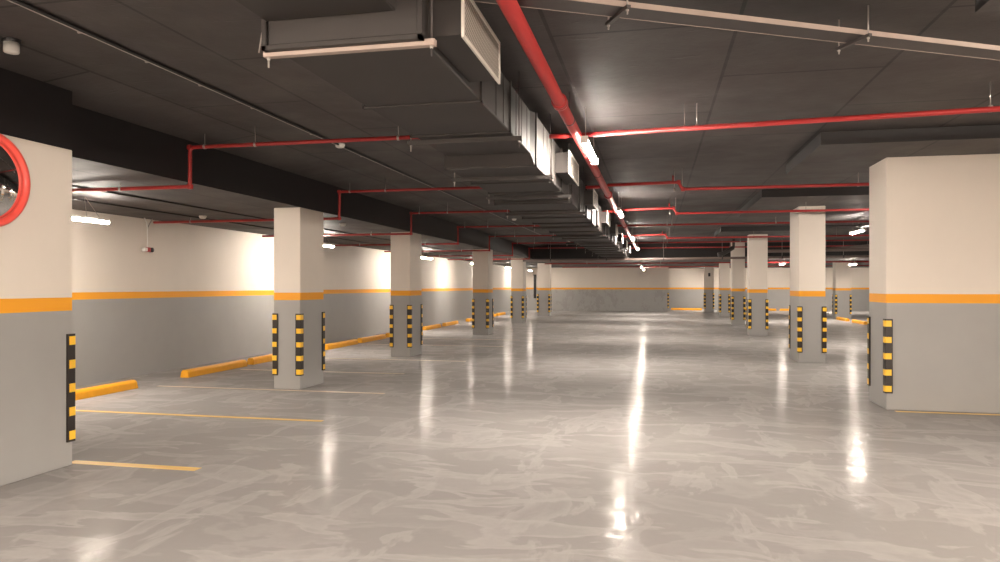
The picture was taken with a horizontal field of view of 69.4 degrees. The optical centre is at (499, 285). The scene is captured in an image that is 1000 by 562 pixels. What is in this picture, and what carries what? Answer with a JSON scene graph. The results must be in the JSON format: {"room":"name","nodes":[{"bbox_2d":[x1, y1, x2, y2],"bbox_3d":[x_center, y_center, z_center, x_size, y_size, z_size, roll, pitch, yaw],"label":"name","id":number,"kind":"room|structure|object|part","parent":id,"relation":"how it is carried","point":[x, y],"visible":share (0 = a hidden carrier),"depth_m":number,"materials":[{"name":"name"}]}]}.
{"room":"parking garage","nodes":[
{"label":"parking garage","id":0,"kind":"room"},
{"bbox_2d":[72,209,510,385],"bbox_3d":[-4.392,0.180,20.490,0.300,2.640,56.800,0,0,12],"label":"wall","id":1,"kind":"structure","parent":0,"point":[203,295],"depth_m":13.62,"materials":[{"name":"paint"}]},
{"bbox_2d":[72,105,868,267],"bbox_3d":[8.203,-1.535,17.768,26.070,0.830,56.800,0,0,12],"label":"ceiling","id":2,"kind":"structure","parent":0,"point":[108,151],"depth_m":10.28,"materials":[{"name":"black paint"}]},
{"bbox_2d":[72,197,109,223],"bbox_3d":[-5.381,-0.984,9.092,0.072,0.317,1.210,0,0,12],"label":"lamp","id":3,"kind":"object","parent":2,"relation":"hanging from","point":[74,217],"visible":0.47,"depth_m":9.34,"materials":[{"name":"white plastic"}]},
{"bbox_2d":[72,218,108,223],"bbox_3d":[-5.381,-0.842,9.092,0.068,0.030,1.170,0,0,12],"label":"diffuser","id":4,"kind":"object","parent":3,"relation":"attached to","point":[94,220],"depth_m":9.41,"materials":[{"name":"white plastic"}]},
{"bbox_2d":[142,218,153,251],"bbox_3d":[-5.927,-0.858,12.154,0.060,0.575,0.236,0,0,12],"label":"security camera","id":5,"kind":"object","parent":2,"relation":"hanging from","point":[147,249],"visible":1,"depth_m":12.14,"materials":[{"name":"white plastic"}]},
{"bbox_2d":[72,198,505,263],"bbox_3d":[-3.412,-1.128,19.153,0.022,0.022,44.000,0,0,12],"label":"conduit","id":6,"kind":"object","parent":2,"relation":"attached to","point":[72,198],"visible":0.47,"depth_m":11.46,"materials":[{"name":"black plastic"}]},
{"bbox_2d":[72,185,536,265],"bbox_3d":[-2.483,-1.128,18.952,0.022,0.022,44.000,0,0,12],"label":"conduit","id":7,"kind":"object","parent":2,"relation":"attached to","point":[72,185],"visible":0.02,"depth_m":10.41,"materials":[{"name":"black plastic"}]},
{"bbox_2d":[323,239,334,247],"bbox_3d":[-3.924,-1.006,15.836,0.072,0.272,1.210,0,0,12],"label":"lamp","id":8,"kind":"object","parent":2,"relation":"hanging from","point":[324,244],"visible":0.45,"depth_m":16.14,"materials":[{"name":"white plastic"}]},
{"bbox_2d":[545,259,868,263],"bbox_3d":[12.225,-1.045,30.302,20.900,0.150,0.062,0,0,12],"label":"pipe","id":9,"kind":"object","parent":2,"relation":"hanging from","point":[854,259],"visible":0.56,"depth_m":31.34,"materials":[{"name":"red metal"}]},
{"bbox_2d":[562,265,868,267],"bbox_3d":[13.556,-1.045,36.459,20.900,0.150,0.062,0,0,12],"label":"pipe","id":10,"kind":"object","parent":2,"relation":"hanging from","point":[825,265],"visible":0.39,"depth_m":37.41,"materials":[{"name":"red metal"}]},
{"bbox_2d":[0,310,999,561],"bbox_3d":[8.203,1.599,17.768,26.070,0.202,56.800,0,0,12],"label":"floor","id":11,"kind":"structure","parent":0,"point":[673,435],"depth_m":6.14,"materials":[{"name":"grey concrete"}]},
{"bbox_2d":[0,68,75,485],"bbox_3d":[-4.139,-0.100,5.442,0.852,3.200,1.491,0,0,12],"label":"column","id":12,"kind":"structure","parent":11,"relation":"on","point":[38,361],"depth_m":5.71,"materials":[{"name":"paint"}]},
{"bbox_2d":[0,133,30,226],"bbox_3d":[-3.722,-0.785,5.250,0.087,0.732,0.732,0,0,12],"label":"mirror","id":13,"kind":"object","parent":12,"relation":"attached to","point":[15,184],"visible":1,"depth_m":5.43,"materials":[{"name":"red plastic"}]},
{"bbox_2d":[75,380,137,399],"bbox_3d":[-5.570,1.438,9.761,0.149,0.125,1.758,0,0,12],"label":"wheel stop","id":14,"kind":"object","parent":11,"relation":"on","point":[99,390],"visible":0.58,"depth_m":9.98,"materials":[{"name":"orange paint"}]},
{"bbox_2d":[180,360,246,377],"bbox_3d":[-4.979,1.438,12.662,0.149,0.125,1.758,0,0,12],"label":"wheel stop","id":15,"kind":"object","parent":11,"relation":"on","point":[198,371],"visible":1,"depth_m":12.47,"materials":[{"name":"orange paint"}]},
{"bbox_2d":[247,354,271,364],"bbox_3d":[-4.580,1.438,14.622,0.149,0.125,1.758,0,0,12],"label":"wheel stop","id":16,"kind":"object","parent":11,"relation":"on","point":[265,358],"visible":0.44,"depth_m":13.97,"materials":[{"name":"orange paint"}]},
{"bbox_2d":[272,207,324,389],"bbox_3d":[-3.015,0.180,10.857,0.462,2.640,0.792,0,0,12],"label":"column","id":17,"kind":"structure","parent":11,"relation":"on","point":[298,317],"depth_m":10.51,"materials":[{"name":"paint"}]},
{"bbox_2d":[325,339,357,349],"bbox_3d":[-3.926,1.438,17.837,0.149,0.125,1.758,0,0,12],"label":"wheel stop","id":18,"kind":"object","parent":11,"relation":"on","point":[329,346],"visible":0.81,"depth_m":17.69,"materials":[{"name":"orange paint"}]},
{"bbox_2d":[357,334,385,342],"bbox_3d":[-3.517,1.438,19.845,0.149,0.125,1.758,0,0,12],"label":"wheel stop","id":19,"kind":"object","parent":11,"relation":"on","point":[381,336],"visible":0.95,"depth_m":19.66,"materials":[{"name":"orange paint"}]},
{"bbox_2d":[390,232,422,356],"bbox_3d":[-2.029,0.180,15.657,0.482,2.640,0.792,0,0,12],"label":"column","id":20,"kind":"structure","parent":11,"relation":"on","point":[406,307],"depth_m":15.31,"materials":[{"name":"paint"}]},
{"bbox_2d":[423,324,440,329],"bbox_3d":[-2.390,1.438,25.382,0.149,0.125,1.758,0,0,12],"label":"wheel stop","id":21,"kind":"object","parent":11,"relation":"on","point":[429,327],"visible":0.89,"depth_m":25.16,"materials":[{"name":"orange paint"}]},
{"bbox_2d":[442,321,458,325],"bbox_3d":[-1.901,1.438,27.783,0.149,0.125,1.758,0,0,12],"label":"wheel stop","id":22,"kind":"object","parent":11,"relation":"on","point":[451,322],"visible":1,"depth_m":27.51,"materials":[{"name":"orange paint"}]},
{"bbox_2d":[472,249,493,334],"bbox_3d":[-0.535,0.180,22.547,0.532,2.640,0.692,0,0,12],"label":"column","id":23,"kind":"structure","parent":11,"relation":"on","point":[482,301],"depth_m":22.24,"materials":[{"name":"paint"}]},
{"bbox_2d":[511,258,526,322],"bbox_3d":[0.764,0.180,29.530,0.542,2.640,0.692,0,0,12],"label":"column","id":24,"kind":"structure","parent":11,"relation":"on","point":[518,267],"depth_m":29.22,"materials":[{"name":"paint"}]},
{"bbox_2d":[537,263,551,315],"bbox_3d":[2.217,0.180,36.045,0.652,2.640,0.642,0,0,12],"label":"column","id":25,"kind":"structure","parent":11,"relation":"on","point":[544,296],"depth_m":35.76,"materials":[{"name":"paint"}]},
{"bbox_2d":[671,308,701,309],"bbox_3d":[11.629,1.438,45.060,1.898,0.125,0.149,0,0,12],"label":"wheel stop","id":26,"kind":"object","parent":11,"relation":"on","point":[671,308],"visible":0.89,"depth_m":44.99,"materials":[{"name":"orange paint"}]},
{"bbox_2d":[704,267,713,311],"bbox_3d":[12.078,0.190,41.741,0.562,2.620,0.542,0,0,12],"label":"column","id":27,"kind":"structure","parent":11,"relation":"on","point":[708,280],"depth_m":41.50,"materials":[{"name":"paint"}]},
{"bbox_2d":[718,263,729,316],"bbox_3d":[11.062,0.190,35.617,0.502,2.620,0.542,0,0,12],"label":"column","id":28,"kind":"structure","parent":11,"relation":"on","point":[724,268],"depth_m":35.38,"materials":[{"name":"paint"}]},
{"bbox_2d":[730,242,745,324],"bbox_3d":[9.212,-0.100,27.981,0.512,3.200,0.632,0,0,12],"label":"column","id":29,"kind":"structure","parent":11,"relation":"on","point":[737,298],"depth_m":27.70,"materials":[{"name":"paint"}]},
{"bbox_2d":[746,234,767,335],"bbox_3d":[7.836,-0.030,21.991,0.572,3.060,0.542,0,0,12],"label":"column","id":30,"kind":"structure","parent":11,"relation":"on","point":[757,248],"depth_m":21.75,"materials":[{"name":"paint"}]},
{"bbox_2d":[789,206,826,362],"bbox_3d":[6.187,-0.030,14.546,0.532,3.060,0.992,0,0,12],"label":"column","id":31,"kind":"structure","parent":11,"relation":"on","point":[807,308],"depth_m":14.10,"materials":[{"name":"paint"}]},
{"bbox_2d":[832,262,851,318],"bbox_3d":[15.905,0.190,33.599,0.702,2.620,0.642,0,0,12],"label":"column","id":32,"kind":"structure","parent":11,"relation":"on","point":[841,296],"depth_m":33.32,"materials":[{"name":"paint"}]},
{"bbox_2d":[836,317,849,320],"bbox_3d":[14.930,1.438,31.456,0.149,0.125,1.758,0,0,12],"label":"wheel stop","id":33,"kind":"object","parent":11,"relation":"on","point":[837,318],"visible":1,"depth_m":31.21,"materials":[{"name":"orange paint"}]},
{"bbox_2d":[852,319,866,324],"bbox_3d":[14.370,1.438,28.866,0.149,0.125,1.758,0,0,12],"label":"wheel stop","id":34,"kind":"object","parent":11,"relation":"on","point":[853,320],"visible":0.9,"depth_m":28.61,"materials":[{"name":"orange paint"}]},
{"bbox_2d":[867,154,999,412],"bbox_3d":[6.164,-0.030,8.807,2.912,3.060,0.762,0,0,12],"label":"column","id":35,"kind":"structure","parent":11,"relation":"on","point":[933,320],"depth_m":8.64,"materials":[{"name":"paint"}]},
{"bbox_2d":[0,0,999,244],"bbox_3d":[8.140,-1.825,8.625,22.330,0.250,38.900,0,0,12],"label":"ceiling","id":36,"kind":"structure","parent":0,"point":[632,74],"depth_m":6.09,"materials":[{"name":"black paint"}]},
{"bbox_2d":[1,37,21,54],"bbox_3d":[-3.373,-1.655,4.985,0.124,0.090,0.124,0,0,12],"label":"junction box","id":37,"kind":"object","parent":36,"relation":"attached to","point":[11,45],"visible":1,"depth_m":4.95,"materials":[{"name":"white plastic"}]},
{"bbox_2d":[3,41,19,54],"bbox_3d":[-3.373,-1.645,4.985,0.096,0.070,0.096,0,0,12],"label":"smoke detector","id":38,"kind":"object","parent":37,"relation":"on","point":[9,47],"depth_m":4.96,"materials":[{"name":"white plastic"}]},
{"bbox_2d":[72,126,419,191],"bbox_3d":[-3.702,-1.373,7.890,6.030,0.653,0.060,0,0,12],"label":"pipe","id":39,"kind":"object","parent":36,"relation":"attached to","point":[398,137],"visible":0.91,"depth_m":7.70,"materials":[{"name":"red metal"}]},
{"bbox_2d":[0,33,547,246],"bbox_3d":[-2.385,-1.651,11.053,0.730,0.101,38.600,0,0,12],"label":"ceiling beam","id":40,"kind":"structure","parent":36,"relation":"attached to","point":[92,89],"depth_m":7.42,"materials":[{"name":"black paint"}]},
{"bbox_2d":[7,0,540,234],"bbox_3d":[-1.528,-1.687,10.561,0.073,0.027,28.000,0,0,12],"label":"conduit","id":41,"kind":"object","parent":36,"relation":"attached to","point":[79,30],"visible":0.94,"depth_m":5.82,"materials":[{"name":"metal"}]},
{"bbox_2d":[153,178,481,223],"bbox_3d":[-2.906,-1.373,11.575,6.030,0.653,0.060,0,0,12],"label":"pipe","id":42,"kind":"object","parent":36,"relation":"attached to","point":[339,192],"visible":0.71,"depth_m":11.48,"materials":[{"name":"red metal"}]},
{"bbox_2d":[335,143,344,147],"bbox_3d":[-1.916,-1.677,8.650,0.121,0.045,0.121,0,0,12],"label":"smoke detector","id":43,"kind":"object","parent":36,"relation":"attached to","point":[341,145],"visible":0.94,"depth_m":8.61,"materials":[{"name":"white plastic"}]},
{"bbox_2d":[262,203,508,236],"bbox_3d":[-2.177,-1.373,14.947,6.030,0.653,0.060,0,0,12],"label":"pipe","id":44,"kind":"object","parent":36,"relation":"attached to","point":[447,211],"visible":0.73,"depth_m":14.85,"materials":[{"name":"red metal"}]},
{"bbox_2d":[236,0,630,257],"bbox_3d":[0.727,-1.336,10.611,1.220,0.728,38.050,0,0,12],"label":"air duct","id":45,"kind":"object","parent":36,"relation":"hanging from","point":[431,68],"visible":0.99,"depth_m":4.48,"materials":[{"name":"black galvanised sheet steel"}]},
{"bbox_3d":[-0.331,-1.405,3.489,0.009,0.590,0.009,0,0,35],"label":"hanger rod","id":46,"kind":"part","parent":45,"relation":"part of","materials":[{"name":"paint"}]},
{"bbox_3d":[-0.094,-1.347,3.954,0.014,0.255,0.850,0,0,12],"label":"grille frame","id":47,"kind":"part","parent":45,"relation":"part of","materials":[{"name":"white paint"}]},
{"bbox_3d":[-0.097,-1.347,3.955,0.007,0.211,0.806,0,0,12],"label":"perforated panel","id":48,"kind":"part","parent":45,"relation":"part of","materials":[{"name":"metal"}]},
{"bbox_3d":[0.151,-1.400,5.717,0.009,0.600,0.009,0,0,35],"label":"hanger rod","id":49,"kind":"part","parent":45,"relation":"part of","materials":[{"name":"paint"}]},
{"bbox_3d":[0.497,-1.353,7.105,0.009,0.695,0.009,0,0,-10],"label":"hanger rod","id":50,"kind":"part","parent":45,"relation":"part of","materials":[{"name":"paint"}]},
{"bbox_3d":[0.854,-1.350,8.343,0.014,0.260,0.990,0,0,12],"label":"grille frame","id":51,"kind":"part","parent":45,"relation":"part of","materials":[{"name":"white paint"}]},
{"bbox_3d":[0.852,-1.350,8.343,0.007,0.216,0.946,0,0,12],"label":"perforated panel","id":52,"kind":"part","parent":45,"relation":"part of","materials":[{"name":"metal"}]},
{"bbox_3d":[1.193,-1.336,10.280,0.009,0.728,0.009,0,0,-10],"label":"hanger rod","id":53,"kind":"part","parent":45,"relation":"part of","materials":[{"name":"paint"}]},
{"bbox_3d":[1.502,-1.347,11.339,0.014,0.255,0.800,0,0,12],"label":"grille frame","id":54,"kind":"part","parent":45,"relation":"part of","materials":[{"name":"white paint"}]},
{"bbox_3d":[1.499,-1.347,11.339,0.007,0.211,0.756,0,0,12],"label":"perforated panel","id":55,"kind":"part","parent":45,"relation":"part of","materials":[{"name":"metal"}]},
{"bbox_2d":[335,225,538,245],"bbox_3d":[-1.417,-1.373,18.466,6.030,0.653,0.060,0,0,12],"label":"pipe","id":56,"kind":"object","parent":36,"relation":"attached to","point":[458,227],"visible":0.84,"depth_m":18.38,"materials":[{"name":"red metal"}]},
{"bbox_2d":[384,235,555,251],"bbox_3d":[-0.667,-1.373,21.936,6.030,0.653,0.060,0,0,12],"label":"pipe","id":57,"kind":"object","parent":36,"relation":"attached to","point":[507,235],"visible":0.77,"depth_m":21.84,"materials":[{"name":"red metal"}]},
{"bbox_2d":[426,237,565,256],"bbox_3d":[0.093,-1.373,25.454,6.030,0.653,0.060,0,0,12],"label":"pipe","id":58,"kind":"object","parent":36,"relation":"attached to","point":[534,242],"visible":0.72,"depth_m":25.36,"materials":[{"name":"red metal"}]},
{"bbox_2d":[447,243,583,259],"bbox_3d":[0.811,-1.373,28.778,6.030,0.653,0.060,0,0,12],"label":"pipe","id":59,"kind":"object","parent":36,"relation":"attached to","point":[548,243],"visible":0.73,"depth_m":28.69,"materials":[{"name":"red metal"}]},
{"bbox_2d":[496,0,637,250],"bbox_3d":[1.353,-1.544,10.286,0.340,0.312,38.480,0,0,12],"label":"pipe","id":60,"kind":"object","parent":36,"relation":"hanging from","point":[511,9],"visible":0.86,"depth_m":5.12,"materials":[{"name":"red metal"}]},
{"bbox_2d":[580,107,597,164],"bbox_3d":[0.912,-1.515,7.322,0.072,0.370,1.210,0,0,12],"label":"lamp","id":61,"kind":"object","parent":36,"relation":"hanging from","point":[584,140],"visible":1,"depth_m":7.06,"materials":[{"name":"white plastic"}]},
{"bbox_2d":[582,141,597,163],"bbox_3d":[0.912,-1.347,7.322,0.068,0.030,1.170,0,0,12],"label":"diffuser","id":62,"kind":"object","parent":61,"relation":"attached to","point":[587,145],"depth_m":7.25,"materials":[{"name":"white"}]},
{"bbox_2d":[616,207,622,217],"bbox_3d":[2.243,-1.515,13.480,0.072,0.370,1.210,0,0,12],"label":"lamp","id":63,"kind":"object","parent":36,"relation":"hanging from","point":[618,209],"visible":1,"depth_m":13.10,"materials":[{"name":"white plastic"}]},
{"bbox_2d":[523,239,868,261],"bbox_3d":[10.301,-1.316,26.369,19.045,0.769,0.106,0,0,8],"label":"drain pipe","id":64,"kind":"object","parent":36,"relation":"hanging from","point":[843,255],"visible":0.77,"depth_m":26.91,"materials":[{"name":"metal"}]},
{"bbox_2d":[717,239,734,256],"bbox_3d":[8.223,-1.383,26.256,0.615,0.634,0.146,0,0,12],"label":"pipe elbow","id":65,"kind":"object","parent":36,"relation":"attached to","point":[732,247],"visible":1,"depth_m":26.18,"materials":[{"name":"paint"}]},
{"bbox_2d":[474,0,999,60],"bbox_3d":[3.292,-1.590,4.806,7.378,0.220,0.280,0,0,-16],"label":"pipe","id":66,"kind":"object","parent":36,"relation":"hanging from","point":[615,9],"visible":1,"depth_m":4.26,"materials":[{"name":"metal"}]},
{"bbox_3d":[3.320,-1.543,4.708,7.378,0.030,0.004,0,0,-16],"label":"rail","id":67,"kind":"part","parent":66,"relation":"part of","materials":[{"name":"beige metal"}]},
{"bbox_3d":[2.231,-1.590,4.374,0.009,0.220,0.009,0,0,35],"label":"threaded rod","id":68,"kind":"part","parent":66,"relation":"part of","materials":[{"name":"metal"}]},
{"bbox_2d":[607,168,868,191],"bbox_3d":[7.790,-1.532,9.303,12.700,0.335,0.078,0,0,12],"label":"pipe","id":69,"kind":"object","parent":36,"relation":"hanging from","point":[678,182],"visible":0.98,"depth_m":10.26,"materials":[{"name":"red metal"}]},
{"bbox_2d":[621,198,868,214],"bbox_3d":[8.540,-1.532,12.774,12.700,0.335,0.078,0,0,12],"label":"pipe","id":70,"kind":"object","parent":36,"relation":"hanging from","point":[673,208],"visible":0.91,"depth_m":13.61,"materials":[{"name":"red metal"}]},
{"bbox_2d":[639,245,853,248],"bbox_3d":[11.520,-1.571,26.566,12.700,0.257,0.056,0,0,12],"label":"pipe","id":71,"kind":"object","parent":36,"relation":"hanging from","point":[825,245],"visible":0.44,"depth_m":27.23,"materials":[{"name":"red metal"}]},
{"bbox_2d":[627,220,868,225],"bbox_3d":[9.271,-1.571,16.156,12.700,0.257,0.056,0,0,12],"label":"pipe","id":72,"kind":"object","parent":36,"relation":"hanging from","point":[775,222],"visible":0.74,"depth_m":16.97,"materials":[{"name":"red metal"}]},
{"bbox_2d":[633,231,868,238],"bbox_3d":[10.082,-1.532,19.909,12.700,0.335,0.078,0,0,12],"label":"pipe","id":73,"kind":"object","parent":36,"relation":"hanging from","point":[665,234],"visible":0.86,"depth_m":20.64,"materials":[{"name":"red metal"}]},
{"bbox_2d":[714,226,789,236],"bbox_3d":[7.778,-1.635,21.748,2.380,0.150,2.600,0,0,12],"label":"beam","id":74,"kind":"structure","parent":36,"relation":"attached to","point":[740,230],"depth_m":20.67,"materials":[{"name":"black paint"}]},
{"bbox_2d":[635,239,868,243],"bbox_3d":[10.802,-1.571,23.243,12.700,0.257,0.056,0,0,12],"label":"pipe","id":75,"kind":"object","parent":36,"relation":"hanging from","point":[860,239],"visible":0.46,"depth_m":23.98,"materials":[{"name":"red metal"}]},
{"bbox_2d":[582,82,999,136],"bbox_3d":[6.913,-1.571,5.271,12.713,0.259,0.332,0,0,15],"label":"pipe","id":76,"kind":"object","parent":36,"relation":"hanging from","point":[990,108],"visible":0.99,"depth_m":6.41,"materials":[{"name":"red metal"}]},
{"bbox_2d":[738,187,868,216],"bbox_3d":[6.173,-1.635,14.319,2.380,0.150,3.800,0,0,12],"label":"beam","id":77,"kind":"structure","parent":36,"relation":"attached to","point":[837,197],"depth_m":13.17,"materials":[{"name":"black paint"}]},
{"bbox_2d":[768,248,868,252],"bbox_3d":[13.636,-1.376,21.915,10.609,0.649,0.116,0,0,10],"label":"drain pipe","id":78,"kind":"object","parent":36,"relation":"hanging from","point":[827,249],"visible":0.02,"depth_m":22.45,"materials":[{"name":"metal"}]},
{"bbox_2d":[825,224,868,227],"bbox_3d":[12.488,-1.523,16.127,10.674,0.354,0.086,0,0,25],"label":"drain pipe","id":79,"kind":"object","parent":36,"relation":"hanging from","point":[857,225],"visible":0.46,"depth_m":17.94,"materials":[{"name":"paint"}]},
{"bbox_2d":[825,244,868,248],"bbox_3d":[12.758,-1.461,23.536,0.136,0.478,7.884,0,0,-24],"label":"drain pipe","id":80,"kind":"object","parent":36,"relation":"hanging from","point":[866,245],"visible":0.1,"depth_m":24.73,"materials":[{"name":"metal"}]},
{"bbox_2d":[850,228,865,234],"bbox_3d":[8.887,-1.510,17.928,0.072,0.380,1.210,0,0,12],"label":"lamp","id":81,"kind":"object","parent":36,"relation":"hanging from","point":[862,229],"visible":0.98,"depth_m":17.85,"materials":[{"name":"white plastic"}]},
{"bbox_2d":[786,125,999,174],"bbox_3d":[5.938,-1.635,8.590,4.420,0.150,2.200,0,0,12],"label":"ceiling beam","id":82,"kind":"structure","parent":36,"relation":"attached to","point":[840,151],"depth_m":8.13,"materials":[{"name":"black paint"}]},
{"bbox_2d":[975,0,999,12],"bbox_3d":[3.651,-1.635,2.741,2.420,0.150,2.300,0,0,12],"label":"trim","id":83,"kind":"structure","parent":36,"relation":"attached to","point":[980,5],"depth_m":4.04,"materials":[{"name":"black paint"}]},
{"bbox_2d":[526,267,668,311],"bbox_3d":[5.465,0.190,43.593,9.211,2.620,0.371,0,0,12],"label":"wall","id":84,"kind":"structure","parent":0,"point":[616,288],"depth_m":43.23,"materials":[{"name":"paint"}]},
{"bbox_2d":[534,275,535,297],"bbox_3d":[2.140,0.025,44.093,0.160,1.450,0.100,0,0,12],"label":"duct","id":85,"kind":"object","parent":84,"relation":"attached to","point":[534,275],"visible":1,"depth_m":44.05,"materials":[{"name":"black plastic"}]},
{"bbox_2d":[669,267,868,310],"bbox_3d":[18.660,0.190,44.411,16.280,2.620,0.300,0,0,12],"label":"wall","id":86,"kind":"structure","parent":0,"point":[686,285],"depth_m":44.66,"materials":[{"name":"paint"}]}
]}

